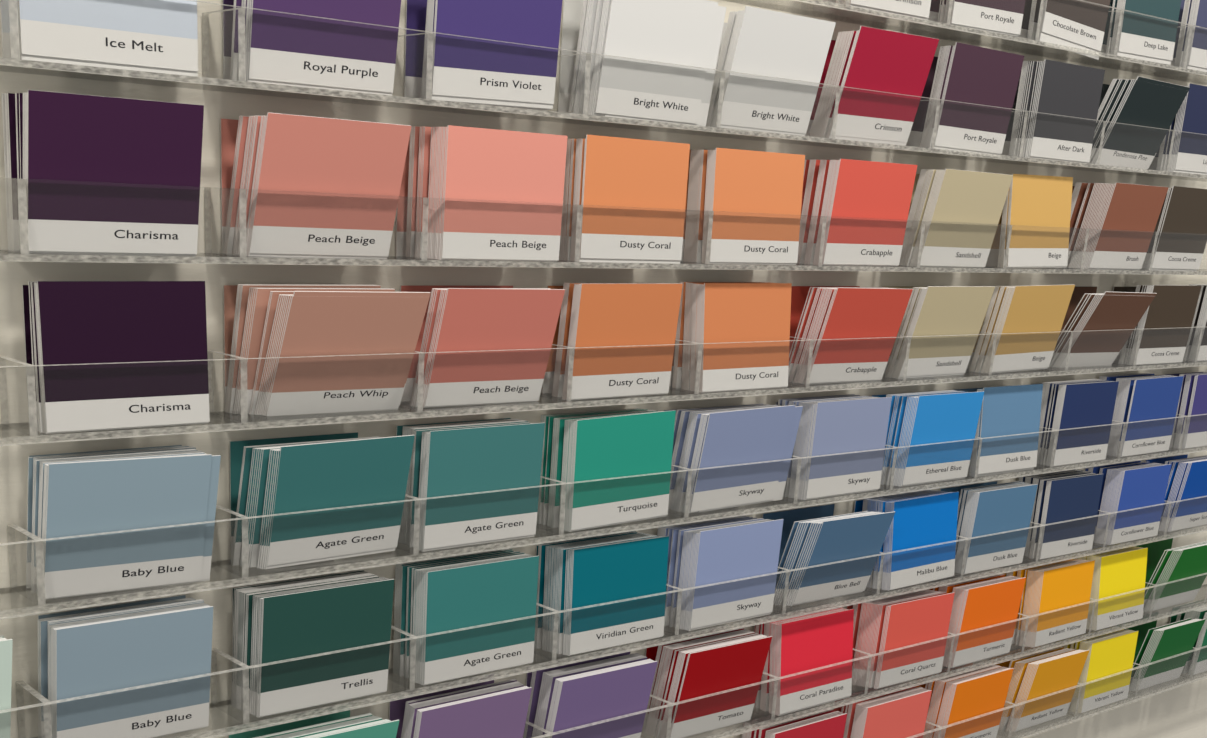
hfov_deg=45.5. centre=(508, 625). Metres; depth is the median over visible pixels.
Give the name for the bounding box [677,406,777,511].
card
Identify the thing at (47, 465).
card
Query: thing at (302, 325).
cards
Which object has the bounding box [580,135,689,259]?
card
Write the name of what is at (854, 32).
card
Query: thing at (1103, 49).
card
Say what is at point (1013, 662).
card
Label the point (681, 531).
card
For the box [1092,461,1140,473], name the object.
card
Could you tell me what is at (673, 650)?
card
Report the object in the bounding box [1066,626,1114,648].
card
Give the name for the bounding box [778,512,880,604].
card
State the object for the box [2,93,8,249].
card
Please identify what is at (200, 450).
card
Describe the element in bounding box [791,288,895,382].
card
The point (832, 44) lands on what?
card
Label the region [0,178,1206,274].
rack
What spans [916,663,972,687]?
card
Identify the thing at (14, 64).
rack
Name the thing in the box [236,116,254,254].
card
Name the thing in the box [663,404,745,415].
card
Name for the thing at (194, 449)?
card
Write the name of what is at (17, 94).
card
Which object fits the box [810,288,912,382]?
card
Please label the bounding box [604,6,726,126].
card
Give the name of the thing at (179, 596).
card
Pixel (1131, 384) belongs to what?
card
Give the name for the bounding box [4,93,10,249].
card
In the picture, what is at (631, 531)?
card
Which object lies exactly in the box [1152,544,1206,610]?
card
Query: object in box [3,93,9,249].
card
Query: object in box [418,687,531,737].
card
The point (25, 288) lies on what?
card
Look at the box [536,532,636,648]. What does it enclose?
card
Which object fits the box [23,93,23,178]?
card
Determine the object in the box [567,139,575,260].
card
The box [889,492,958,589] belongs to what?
card
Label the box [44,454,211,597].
card
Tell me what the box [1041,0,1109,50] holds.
card
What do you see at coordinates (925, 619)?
card
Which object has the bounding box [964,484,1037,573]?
card
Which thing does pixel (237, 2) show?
card
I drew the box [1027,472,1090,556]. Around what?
card
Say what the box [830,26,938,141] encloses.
card
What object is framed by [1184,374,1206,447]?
card
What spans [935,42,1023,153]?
card
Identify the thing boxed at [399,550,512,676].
card
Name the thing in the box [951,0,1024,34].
card
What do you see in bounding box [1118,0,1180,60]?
card
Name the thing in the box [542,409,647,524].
card
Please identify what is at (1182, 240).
card
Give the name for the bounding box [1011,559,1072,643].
card
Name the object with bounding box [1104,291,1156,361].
card
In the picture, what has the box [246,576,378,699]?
card
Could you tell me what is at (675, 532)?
card
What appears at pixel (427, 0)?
card
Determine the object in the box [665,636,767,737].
card
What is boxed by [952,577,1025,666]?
card
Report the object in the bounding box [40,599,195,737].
card
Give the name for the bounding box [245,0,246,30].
card
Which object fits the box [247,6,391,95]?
card
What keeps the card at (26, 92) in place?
on the rack at (208, 257)
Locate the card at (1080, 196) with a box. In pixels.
[1069,183,1087,242]
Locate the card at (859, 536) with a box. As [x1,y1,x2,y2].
[793,511,894,603]
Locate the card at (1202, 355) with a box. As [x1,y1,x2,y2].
[1197,318,1206,360]
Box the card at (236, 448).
[229,432,357,555]
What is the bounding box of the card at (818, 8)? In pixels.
[813,0,858,12]
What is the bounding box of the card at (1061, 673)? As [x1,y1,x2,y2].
[1015,650,1089,730]
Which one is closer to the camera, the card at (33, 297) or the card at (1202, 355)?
the card at (33, 297)
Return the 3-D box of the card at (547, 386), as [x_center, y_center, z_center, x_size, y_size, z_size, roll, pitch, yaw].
[0.050,-0.167,0.835,0.074,0.060,0.001,-10,21,-37]
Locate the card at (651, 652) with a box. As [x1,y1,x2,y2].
[645,627,722,660]
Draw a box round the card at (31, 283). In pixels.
[31,283,39,431]
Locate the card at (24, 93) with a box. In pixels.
[24,93,24,178]
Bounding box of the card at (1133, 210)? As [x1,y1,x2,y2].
[1089,183,1168,268]
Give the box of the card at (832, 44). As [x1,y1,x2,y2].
[805,40,835,135]
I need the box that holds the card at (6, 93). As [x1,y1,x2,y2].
[6,93,12,250]
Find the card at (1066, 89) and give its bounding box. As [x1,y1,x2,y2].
[1029,59,1104,161]
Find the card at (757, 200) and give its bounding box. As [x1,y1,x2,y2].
[710,148,804,262]
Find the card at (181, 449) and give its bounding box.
[31,449,185,580]
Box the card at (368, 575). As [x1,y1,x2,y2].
[241,575,374,710]
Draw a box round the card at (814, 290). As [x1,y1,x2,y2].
[788,287,843,380]
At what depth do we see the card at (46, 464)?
0.62 m
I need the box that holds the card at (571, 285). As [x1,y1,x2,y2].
[557,283,668,396]
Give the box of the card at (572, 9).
[558,0,583,112]
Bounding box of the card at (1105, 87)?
[1099,84,1109,106]
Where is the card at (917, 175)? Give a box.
[908,174,919,215]
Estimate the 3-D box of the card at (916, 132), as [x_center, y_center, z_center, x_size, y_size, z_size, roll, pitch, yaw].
[0.290,-0.352,0.973,0.074,0.060,0.001,-10,21,-37]
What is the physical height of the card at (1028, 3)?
0.060 m
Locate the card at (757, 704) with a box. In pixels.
[755,608,824,707]
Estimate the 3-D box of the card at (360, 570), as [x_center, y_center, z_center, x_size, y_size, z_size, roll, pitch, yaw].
[-0.110,0.006,0.750,0.076,0.063,0.005,-10,21,-37]
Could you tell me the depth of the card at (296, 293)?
0.69 m
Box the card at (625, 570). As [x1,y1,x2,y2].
[569,536,668,654]
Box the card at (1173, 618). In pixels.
[1169,599,1206,623]
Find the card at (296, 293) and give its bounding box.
[293,291,430,405]
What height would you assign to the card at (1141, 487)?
0.063 m
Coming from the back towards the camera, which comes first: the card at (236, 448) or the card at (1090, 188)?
the card at (1090, 188)
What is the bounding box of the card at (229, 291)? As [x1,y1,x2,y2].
[223,285,237,405]
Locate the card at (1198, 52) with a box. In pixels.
[1188,0,1206,68]
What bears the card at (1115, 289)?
on the rack at (968, 376)
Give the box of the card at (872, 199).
[822,159,916,264]
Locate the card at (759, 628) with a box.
[754,609,812,705]
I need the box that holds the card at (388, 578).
[255,578,388,715]
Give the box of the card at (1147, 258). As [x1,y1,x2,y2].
[1142,194,1166,267]
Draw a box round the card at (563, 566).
[558,536,657,653]
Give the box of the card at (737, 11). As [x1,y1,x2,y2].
[710,11,738,126]
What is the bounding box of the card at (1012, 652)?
[990,646,1040,667]
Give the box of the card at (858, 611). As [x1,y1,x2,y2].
[852,589,916,667]
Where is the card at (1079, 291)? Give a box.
[1059,286,1096,335]
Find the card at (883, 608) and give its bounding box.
[869,592,945,687]
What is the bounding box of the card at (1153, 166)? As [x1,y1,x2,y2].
[1148,147,1159,169]
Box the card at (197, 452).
[40,452,201,530]
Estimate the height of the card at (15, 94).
0.063 m
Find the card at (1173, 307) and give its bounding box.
[1136,285,1200,363]
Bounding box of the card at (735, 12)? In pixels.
[708,11,736,126]
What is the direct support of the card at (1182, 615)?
on the rack at (1071, 720)
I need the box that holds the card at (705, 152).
[696,150,707,262]
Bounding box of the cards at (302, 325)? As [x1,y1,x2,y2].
[0,0,1206,737]
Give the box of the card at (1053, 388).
[1040,380,1106,463]
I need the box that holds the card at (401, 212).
[395,138,409,255]
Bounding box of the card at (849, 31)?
[819,31,850,136]
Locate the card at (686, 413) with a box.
[668,405,766,508]
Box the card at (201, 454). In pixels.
[42,454,206,538]
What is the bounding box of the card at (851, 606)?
[846,588,909,609]
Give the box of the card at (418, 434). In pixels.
[409,422,529,547]
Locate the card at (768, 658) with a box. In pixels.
[765,607,841,710]
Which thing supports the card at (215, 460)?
in the rack at (42, 609)
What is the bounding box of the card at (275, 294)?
[250,291,293,414]
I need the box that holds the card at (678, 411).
[672,404,762,455]
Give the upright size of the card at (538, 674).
0.062 m
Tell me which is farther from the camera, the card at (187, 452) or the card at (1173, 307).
the card at (1173, 307)
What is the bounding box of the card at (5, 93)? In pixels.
[5,93,11,249]
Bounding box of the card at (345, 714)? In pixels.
[228,703,349,737]
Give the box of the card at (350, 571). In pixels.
[232,571,352,638]
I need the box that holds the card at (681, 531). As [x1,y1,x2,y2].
[670,518,763,626]
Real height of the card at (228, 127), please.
0.060 m
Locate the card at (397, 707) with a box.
[389,675,493,737]
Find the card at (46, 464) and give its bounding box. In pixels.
[43,464,47,528]
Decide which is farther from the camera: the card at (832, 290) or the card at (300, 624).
the card at (832, 290)
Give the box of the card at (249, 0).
[245,0,249,70]
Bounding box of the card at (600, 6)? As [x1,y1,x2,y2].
[588,0,651,122]
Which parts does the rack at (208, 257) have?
plate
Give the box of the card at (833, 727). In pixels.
[774,713,846,737]
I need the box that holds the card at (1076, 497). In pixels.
[1039,474,1103,558]
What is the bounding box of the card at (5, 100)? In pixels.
[5,100,10,244]
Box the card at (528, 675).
[526,648,615,686]
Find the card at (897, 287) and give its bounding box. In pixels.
[882,286,927,373]
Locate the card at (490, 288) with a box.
[490,288,549,288]
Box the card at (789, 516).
[762,504,834,569]
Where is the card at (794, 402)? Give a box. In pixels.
[783,396,864,496]
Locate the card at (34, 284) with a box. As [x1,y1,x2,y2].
[34,284,43,432]
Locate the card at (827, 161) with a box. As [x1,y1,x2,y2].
[809,160,829,263]
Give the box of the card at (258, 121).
[239,116,260,254]
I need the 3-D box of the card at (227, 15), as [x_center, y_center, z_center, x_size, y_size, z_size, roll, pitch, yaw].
[-0.100,-0.282,0.672,0.074,0.060,0.001,-10,21,-37]
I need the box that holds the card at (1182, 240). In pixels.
[1152,186,1206,268]
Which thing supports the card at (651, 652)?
on the rack at (727, 734)
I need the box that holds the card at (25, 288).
[22,285,31,415]
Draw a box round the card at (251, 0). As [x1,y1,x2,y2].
[246,0,251,80]
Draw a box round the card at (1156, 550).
[1131,534,1172,587]
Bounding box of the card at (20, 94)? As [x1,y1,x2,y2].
[19,93,22,178]
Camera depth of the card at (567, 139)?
0.78 m
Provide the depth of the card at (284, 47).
0.65 m
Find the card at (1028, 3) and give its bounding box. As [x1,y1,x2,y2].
[1018,0,1031,38]
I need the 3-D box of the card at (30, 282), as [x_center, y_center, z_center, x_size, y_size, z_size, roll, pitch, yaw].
[-0.172,-0.120,0.636,0.076,0.063,0.001,-10,20,-37]
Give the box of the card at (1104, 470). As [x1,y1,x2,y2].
[1093,462,1149,540]
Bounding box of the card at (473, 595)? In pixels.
[424,556,538,684]
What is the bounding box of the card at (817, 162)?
[799,160,819,263]
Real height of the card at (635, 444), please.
0.065 m
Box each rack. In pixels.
[0,0,1206,181]
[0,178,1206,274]
[0,326,1206,445]
[0,414,1206,619]
[0,495,1206,737]
[526,573,1206,737]
[724,0,1206,84]
[907,645,1206,737]
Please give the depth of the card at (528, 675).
0.87 m
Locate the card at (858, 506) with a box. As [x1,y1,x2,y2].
[854,500,862,512]
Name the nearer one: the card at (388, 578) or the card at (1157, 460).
the card at (388, 578)
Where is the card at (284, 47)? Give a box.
[248,0,400,92]
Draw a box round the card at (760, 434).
[690,405,795,511]
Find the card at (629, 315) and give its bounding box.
[571,283,682,398]
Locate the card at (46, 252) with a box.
[27,92,195,255]
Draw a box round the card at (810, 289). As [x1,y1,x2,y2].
[789,287,811,360]
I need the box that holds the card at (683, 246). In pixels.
[680,150,690,260]
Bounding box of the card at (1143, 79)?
[1113,76,1189,164]
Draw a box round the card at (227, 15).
[222,0,233,79]
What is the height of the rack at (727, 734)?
0.032 m
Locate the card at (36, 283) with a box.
[36,283,208,433]
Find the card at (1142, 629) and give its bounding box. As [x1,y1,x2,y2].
[1116,611,1158,664]
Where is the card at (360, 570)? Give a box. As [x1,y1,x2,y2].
[231,570,363,703]
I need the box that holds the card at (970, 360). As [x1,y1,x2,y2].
[967,312,986,368]
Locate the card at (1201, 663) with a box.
[1193,625,1206,674]
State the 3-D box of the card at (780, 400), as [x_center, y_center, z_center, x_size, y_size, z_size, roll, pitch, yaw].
[0.206,-0.123,0.972,0.076,0.063,0.001,-10,21,-37]
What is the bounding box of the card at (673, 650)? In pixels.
[653,632,754,735]
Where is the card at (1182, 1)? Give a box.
[1171,0,1184,65]
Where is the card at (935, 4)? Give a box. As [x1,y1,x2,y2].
[928,0,939,21]
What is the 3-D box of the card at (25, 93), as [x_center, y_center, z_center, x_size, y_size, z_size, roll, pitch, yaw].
[-0.167,-0.189,0.608,0.077,0.063,0.009,-10,21,-37]
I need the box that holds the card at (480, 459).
[423,423,544,548]
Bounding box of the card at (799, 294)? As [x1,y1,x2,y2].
[789,286,859,353]
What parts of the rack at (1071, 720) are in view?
plate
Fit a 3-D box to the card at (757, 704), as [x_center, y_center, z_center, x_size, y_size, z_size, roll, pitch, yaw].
[0.203,0.022,1.010,0.076,0.063,0.002,-10,20,-37]
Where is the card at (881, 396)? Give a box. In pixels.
[871,391,929,397]
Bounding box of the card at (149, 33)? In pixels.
[19,0,197,70]
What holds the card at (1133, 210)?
on the rack at (208, 257)
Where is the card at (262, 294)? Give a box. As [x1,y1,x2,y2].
[239,288,394,414]
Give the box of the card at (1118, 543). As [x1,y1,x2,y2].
[1071,543,1119,559]
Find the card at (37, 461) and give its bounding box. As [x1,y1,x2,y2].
[33,450,197,592]
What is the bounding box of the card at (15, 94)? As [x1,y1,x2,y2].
[15,94,19,250]
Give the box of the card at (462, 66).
[432,0,562,103]
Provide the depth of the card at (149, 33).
0.59 m
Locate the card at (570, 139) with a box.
[564,139,571,259]
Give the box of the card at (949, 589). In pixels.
[946,574,1004,593]
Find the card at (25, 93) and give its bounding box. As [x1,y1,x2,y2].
[25,93,25,178]
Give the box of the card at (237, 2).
[232,0,241,80]
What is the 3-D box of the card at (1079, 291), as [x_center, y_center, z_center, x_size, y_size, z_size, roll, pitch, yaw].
[0.442,-0.238,1.137,0.074,0.060,0.001,-10,21,-37]
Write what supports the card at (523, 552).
on the rack at (46, 704)
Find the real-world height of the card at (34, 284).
0.063 m
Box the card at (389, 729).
[315,720,399,737]
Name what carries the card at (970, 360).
on the rack at (968, 376)
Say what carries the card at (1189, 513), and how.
on the rack at (46, 704)
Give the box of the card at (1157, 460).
[1145,454,1187,463]
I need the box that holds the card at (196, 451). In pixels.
[39,451,202,521]
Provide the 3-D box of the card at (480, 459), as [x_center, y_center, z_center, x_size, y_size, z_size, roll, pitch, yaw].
[-0.013,-0.075,0.771,0.077,0.063,0.004,-10,21,-37]
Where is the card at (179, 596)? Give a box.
[38,595,185,618]
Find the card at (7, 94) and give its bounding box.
[7,94,12,242]
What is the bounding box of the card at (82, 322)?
[37,281,209,431]
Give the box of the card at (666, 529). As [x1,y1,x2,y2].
[664,516,748,536]
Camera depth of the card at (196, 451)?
0.64 m
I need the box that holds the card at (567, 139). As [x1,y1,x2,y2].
[560,139,567,259]
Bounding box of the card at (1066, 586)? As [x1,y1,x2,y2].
[1034,560,1094,646]
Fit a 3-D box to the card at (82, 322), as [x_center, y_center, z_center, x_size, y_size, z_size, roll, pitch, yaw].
[-0.167,-0.119,0.629,0.077,0.063,0.003,-10,21,-37]
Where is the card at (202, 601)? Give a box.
[48,601,203,699]
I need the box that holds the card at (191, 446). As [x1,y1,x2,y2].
[31,446,192,570]
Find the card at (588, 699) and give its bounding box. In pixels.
[552,661,657,737]
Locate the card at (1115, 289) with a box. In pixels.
[1113,287,1135,360]
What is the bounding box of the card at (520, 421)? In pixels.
[407,421,527,544]
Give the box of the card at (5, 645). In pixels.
[0,639,12,737]
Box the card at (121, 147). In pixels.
[27,90,203,253]
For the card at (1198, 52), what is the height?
0.063 m
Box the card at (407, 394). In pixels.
[400,285,512,401]
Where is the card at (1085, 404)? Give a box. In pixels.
[1053,381,1118,465]
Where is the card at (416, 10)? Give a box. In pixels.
[404,0,426,97]
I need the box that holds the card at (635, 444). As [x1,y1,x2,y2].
[570,410,675,529]
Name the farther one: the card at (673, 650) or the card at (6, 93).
the card at (673, 650)
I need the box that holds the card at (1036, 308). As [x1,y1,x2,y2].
[992,284,1074,371]
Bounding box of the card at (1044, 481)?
[1032,473,1095,558]
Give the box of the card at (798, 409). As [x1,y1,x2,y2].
[698,406,802,511]
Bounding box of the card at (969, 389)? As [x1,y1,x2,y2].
[954,386,999,465]
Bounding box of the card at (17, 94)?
[16,93,20,250]
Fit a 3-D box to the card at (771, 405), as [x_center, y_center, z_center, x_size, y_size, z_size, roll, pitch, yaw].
[0.137,-0.106,0.903,0.077,0.063,0.011,-10,21,-37]
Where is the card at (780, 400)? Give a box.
[779,394,854,405]
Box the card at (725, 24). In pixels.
[714,22,726,77]
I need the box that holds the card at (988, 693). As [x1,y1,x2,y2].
[943,668,1013,737]
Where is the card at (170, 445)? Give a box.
[29,445,181,456]
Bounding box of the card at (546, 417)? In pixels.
[538,409,643,523]
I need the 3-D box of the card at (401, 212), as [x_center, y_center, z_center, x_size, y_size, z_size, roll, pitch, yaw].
[-0.027,-0.224,0.752,0.074,0.060,0.001,-10,21,-37]
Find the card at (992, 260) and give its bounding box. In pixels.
[986,210,1002,265]
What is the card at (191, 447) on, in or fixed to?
on the rack at (42, 609)
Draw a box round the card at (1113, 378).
[1106,374,1153,380]
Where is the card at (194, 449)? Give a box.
[32,449,195,592]
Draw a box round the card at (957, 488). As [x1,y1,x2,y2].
[940,481,996,502]
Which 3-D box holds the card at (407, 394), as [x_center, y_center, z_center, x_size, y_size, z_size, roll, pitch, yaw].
[-0.028,-0.153,0.775,0.074,0.060,0.001,-10,21,-37]
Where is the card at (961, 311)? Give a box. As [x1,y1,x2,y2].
[898,286,994,376]
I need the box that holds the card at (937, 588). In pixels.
[934,572,993,590]
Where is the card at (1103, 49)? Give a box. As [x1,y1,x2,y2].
[1100,0,1112,52]
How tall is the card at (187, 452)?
0.063 m
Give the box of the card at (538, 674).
[525,651,630,737]
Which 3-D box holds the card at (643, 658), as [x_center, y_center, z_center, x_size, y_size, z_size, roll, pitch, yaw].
[0.051,0.054,0.880,0.077,0.062,0.011,-10,21,-37]
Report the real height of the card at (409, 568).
0.063 m
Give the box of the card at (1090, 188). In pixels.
[1066,183,1093,267]
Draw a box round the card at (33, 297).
[31,282,42,431]
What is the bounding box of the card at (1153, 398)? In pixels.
[1121,376,1183,456]
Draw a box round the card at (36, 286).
[36,286,45,433]
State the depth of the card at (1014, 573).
1.16 m
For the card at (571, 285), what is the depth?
0.80 m
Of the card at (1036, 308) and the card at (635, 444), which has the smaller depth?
the card at (635, 444)
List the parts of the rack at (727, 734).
plate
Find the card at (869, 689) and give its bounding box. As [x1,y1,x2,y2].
[833,684,895,711]
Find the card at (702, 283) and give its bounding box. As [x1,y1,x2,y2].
[688,283,703,390]
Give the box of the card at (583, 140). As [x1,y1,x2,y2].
[578,139,584,204]
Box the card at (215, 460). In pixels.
[54,455,220,598]
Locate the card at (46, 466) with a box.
[43,466,46,555]
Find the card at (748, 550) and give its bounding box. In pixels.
[690,519,783,628]
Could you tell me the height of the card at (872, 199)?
0.063 m
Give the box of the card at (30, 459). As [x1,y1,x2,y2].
[26,446,188,587]
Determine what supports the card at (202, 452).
on the rack at (42, 609)
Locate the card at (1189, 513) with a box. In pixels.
[1170,460,1206,530]
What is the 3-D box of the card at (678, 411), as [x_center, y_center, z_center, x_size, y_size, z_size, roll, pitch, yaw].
[0.129,-0.108,0.909,0.076,0.062,0.011,-10,21,-37]
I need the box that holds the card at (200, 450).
[36,450,200,586]
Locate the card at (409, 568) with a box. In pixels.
[405,551,519,677]
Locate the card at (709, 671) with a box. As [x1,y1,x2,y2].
[670,636,771,737]
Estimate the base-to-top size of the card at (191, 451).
0.063 m
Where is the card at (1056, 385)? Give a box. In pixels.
[1043,381,1105,464]
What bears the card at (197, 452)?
on the rack at (42, 609)
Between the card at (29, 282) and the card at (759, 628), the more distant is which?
the card at (759, 628)
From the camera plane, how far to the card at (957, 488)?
1.11 m
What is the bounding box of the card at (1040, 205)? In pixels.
[1007,174,1072,266]
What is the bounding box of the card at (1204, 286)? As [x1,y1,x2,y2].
[1185,285,1206,359]
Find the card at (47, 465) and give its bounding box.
[44,465,53,599]
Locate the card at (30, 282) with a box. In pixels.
[30,282,38,430]
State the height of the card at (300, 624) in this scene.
0.063 m
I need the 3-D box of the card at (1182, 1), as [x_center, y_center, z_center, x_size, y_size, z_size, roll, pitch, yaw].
[0.532,-0.467,1.135,0.074,0.060,0.001,-10,21,-37]
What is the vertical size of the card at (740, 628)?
0.062 m
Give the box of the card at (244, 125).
[226,116,248,253]
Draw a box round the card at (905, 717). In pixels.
[862,690,931,737]
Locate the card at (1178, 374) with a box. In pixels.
[1164,372,1202,375]
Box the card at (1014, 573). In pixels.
[1012,559,1059,576]
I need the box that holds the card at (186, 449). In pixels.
[31,449,193,591]
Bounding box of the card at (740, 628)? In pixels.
[643,628,743,730]
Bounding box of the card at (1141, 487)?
[1110,464,1171,543]
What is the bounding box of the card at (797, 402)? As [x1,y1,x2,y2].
[785,396,870,496]
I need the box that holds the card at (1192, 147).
[1174,83,1206,172]
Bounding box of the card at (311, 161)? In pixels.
[249,112,410,255]
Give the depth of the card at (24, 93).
0.58 m
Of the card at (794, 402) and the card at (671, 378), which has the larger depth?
the card at (794, 402)
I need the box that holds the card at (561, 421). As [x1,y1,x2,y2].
[552,411,656,527]
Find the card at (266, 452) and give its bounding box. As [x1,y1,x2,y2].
[250,447,279,567]
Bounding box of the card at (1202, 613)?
[1183,610,1206,673]
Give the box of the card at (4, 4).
[0,0,10,57]
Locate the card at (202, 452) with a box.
[40,452,204,538]
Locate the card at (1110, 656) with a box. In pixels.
[1081,631,1137,712]
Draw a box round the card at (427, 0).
[421,0,427,97]
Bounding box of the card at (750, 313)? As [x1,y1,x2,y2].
[701,283,791,391]
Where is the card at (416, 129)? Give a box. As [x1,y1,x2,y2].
[409,126,419,256]
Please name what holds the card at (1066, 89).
on the rack at (14, 64)
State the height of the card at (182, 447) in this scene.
0.062 m
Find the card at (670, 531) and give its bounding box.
[665,517,752,602]
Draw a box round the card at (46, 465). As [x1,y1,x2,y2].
[43,465,46,543]
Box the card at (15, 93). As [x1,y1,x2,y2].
[15,93,19,238]
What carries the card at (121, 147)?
on the rack at (208, 257)
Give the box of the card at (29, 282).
[29,282,37,429]
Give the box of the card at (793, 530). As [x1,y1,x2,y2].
[775,511,868,588]
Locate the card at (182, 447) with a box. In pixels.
[34,447,190,459]
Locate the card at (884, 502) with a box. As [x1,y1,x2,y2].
[876,492,946,588]
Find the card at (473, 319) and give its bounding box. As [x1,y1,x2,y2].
[424,288,564,405]
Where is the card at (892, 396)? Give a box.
[883,391,952,460]
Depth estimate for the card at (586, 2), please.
0.76 m
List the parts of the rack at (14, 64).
plate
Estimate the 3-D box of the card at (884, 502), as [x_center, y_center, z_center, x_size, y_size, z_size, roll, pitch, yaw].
[0.294,-0.062,1.043,0.077,0.064,0.004,-10,21,-37]
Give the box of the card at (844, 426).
[806,397,891,498]
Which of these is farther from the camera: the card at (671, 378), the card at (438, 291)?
the card at (671, 378)
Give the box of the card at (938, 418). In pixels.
[902,391,983,484]
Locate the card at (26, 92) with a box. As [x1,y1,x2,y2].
[26,92,26,198]
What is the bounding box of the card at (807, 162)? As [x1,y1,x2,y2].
[800,160,809,219]
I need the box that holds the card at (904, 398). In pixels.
[886,392,966,484]
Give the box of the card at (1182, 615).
[1179,601,1206,620]
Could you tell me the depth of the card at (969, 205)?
0.97 m
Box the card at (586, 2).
[571,0,587,112]
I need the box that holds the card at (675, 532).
[664,518,756,625]
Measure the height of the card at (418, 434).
0.063 m
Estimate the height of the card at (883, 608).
0.063 m
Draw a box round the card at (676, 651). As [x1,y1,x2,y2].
[656,634,757,737]
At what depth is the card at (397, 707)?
0.82 m
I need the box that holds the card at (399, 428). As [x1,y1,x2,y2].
[396,418,510,435]
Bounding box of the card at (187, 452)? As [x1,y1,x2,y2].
[37,452,196,594]
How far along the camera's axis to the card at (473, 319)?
0.75 m
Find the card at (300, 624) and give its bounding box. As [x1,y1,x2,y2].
[259,579,393,716]
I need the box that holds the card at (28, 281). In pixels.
[28,281,36,364]
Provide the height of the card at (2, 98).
0.063 m
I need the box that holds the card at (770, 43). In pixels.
[721,6,835,133]
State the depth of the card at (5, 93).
0.60 m
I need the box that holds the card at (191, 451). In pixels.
[36,451,195,593]
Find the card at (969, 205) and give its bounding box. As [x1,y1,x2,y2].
[920,169,1012,266]
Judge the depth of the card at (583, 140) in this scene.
0.76 m
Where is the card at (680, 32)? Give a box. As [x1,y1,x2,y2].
[595,0,717,123]
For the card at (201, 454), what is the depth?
0.63 m
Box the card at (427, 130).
[419,127,430,257]
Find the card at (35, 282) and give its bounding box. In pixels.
[35,282,44,432]
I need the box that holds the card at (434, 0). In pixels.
[432,0,549,109]
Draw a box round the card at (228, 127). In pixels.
[220,119,238,252]
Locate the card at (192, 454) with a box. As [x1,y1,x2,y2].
[42,454,200,534]
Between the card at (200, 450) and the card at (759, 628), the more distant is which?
the card at (759, 628)
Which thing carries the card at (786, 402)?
on the rack at (42, 609)
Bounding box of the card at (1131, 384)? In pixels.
[1116,376,1175,456]
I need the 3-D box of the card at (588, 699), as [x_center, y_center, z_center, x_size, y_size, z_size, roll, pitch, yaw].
[0.057,0.056,0.872,0.077,0.062,0.012,-10,21,-37]
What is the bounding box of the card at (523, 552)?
[410,552,523,655]
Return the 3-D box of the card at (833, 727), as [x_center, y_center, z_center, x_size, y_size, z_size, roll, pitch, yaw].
[0.210,0.098,1.014,0.077,0.063,0.005,-10,21,-37]
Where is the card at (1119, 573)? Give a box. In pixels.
[1096,548,1147,629]
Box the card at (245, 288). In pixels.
[229,285,380,412]
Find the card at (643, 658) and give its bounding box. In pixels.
[542,657,646,734]
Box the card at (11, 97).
[7,93,18,250]
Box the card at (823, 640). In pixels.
[779,609,853,713]
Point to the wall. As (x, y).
(1180, 712)
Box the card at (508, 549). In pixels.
[398,549,511,674]
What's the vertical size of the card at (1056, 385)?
0.063 m
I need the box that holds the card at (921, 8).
[850,0,930,17]
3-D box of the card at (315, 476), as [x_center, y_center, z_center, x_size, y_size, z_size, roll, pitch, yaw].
[-0.083,-0.063,0.716,0.077,0.062,0.015,-10,21,-37]
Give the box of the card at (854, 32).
[823,31,855,137]
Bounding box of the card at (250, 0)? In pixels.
[246,0,250,76]
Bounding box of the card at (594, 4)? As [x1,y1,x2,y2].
[577,0,597,113]
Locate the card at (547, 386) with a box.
[541,286,562,393]
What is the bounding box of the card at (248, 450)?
[232,437,380,565]
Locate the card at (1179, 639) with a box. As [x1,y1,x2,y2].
[1138,619,1205,689]
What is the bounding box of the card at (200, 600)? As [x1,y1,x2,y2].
[49,600,203,623]
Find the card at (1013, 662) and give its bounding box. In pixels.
[1009,647,1063,667]
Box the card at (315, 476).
[267,435,414,565]
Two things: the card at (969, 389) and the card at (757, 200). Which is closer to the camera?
the card at (757, 200)
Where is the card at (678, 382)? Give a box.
[675,282,769,388]
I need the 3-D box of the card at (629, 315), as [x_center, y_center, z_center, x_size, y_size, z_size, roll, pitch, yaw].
[0.067,-0.160,0.808,0.077,0.063,0.006,-10,21,-37]
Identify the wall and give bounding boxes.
[0,0,1206,737]
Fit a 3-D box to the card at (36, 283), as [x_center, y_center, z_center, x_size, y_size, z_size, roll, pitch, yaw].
[-0.168,-0.118,0.630,0.076,0.063,0.002,-10,20,-37]
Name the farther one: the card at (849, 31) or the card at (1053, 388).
the card at (1053, 388)
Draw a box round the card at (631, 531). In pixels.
[539,531,635,544]
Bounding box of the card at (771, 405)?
[673,405,777,507]
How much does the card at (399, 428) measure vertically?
0.063 m
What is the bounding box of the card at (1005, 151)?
[1001,73,1020,155]
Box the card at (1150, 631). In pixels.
[1129,618,1191,685]
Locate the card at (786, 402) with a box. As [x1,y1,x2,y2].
[784,395,859,405]
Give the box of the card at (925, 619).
[878,592,954,687]
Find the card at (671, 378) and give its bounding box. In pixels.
[669,340,675,385]
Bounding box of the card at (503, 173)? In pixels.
[441,125,567,260]
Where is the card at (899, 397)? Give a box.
[882,391,964,484]
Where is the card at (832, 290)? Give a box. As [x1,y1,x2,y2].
[802,289,833,383]
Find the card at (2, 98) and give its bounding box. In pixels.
[2,98,7,239]
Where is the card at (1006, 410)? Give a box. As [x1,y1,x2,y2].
[978,384,1042,473]
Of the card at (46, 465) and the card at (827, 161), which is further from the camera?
the card at (827, 161)
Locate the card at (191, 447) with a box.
[35,447,195,459]
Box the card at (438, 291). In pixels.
[414,289,440,406]
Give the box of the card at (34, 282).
[34,282,43,429]
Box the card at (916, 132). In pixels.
[906,56,937,146]
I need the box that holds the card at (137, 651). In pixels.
[56,606,212,737]

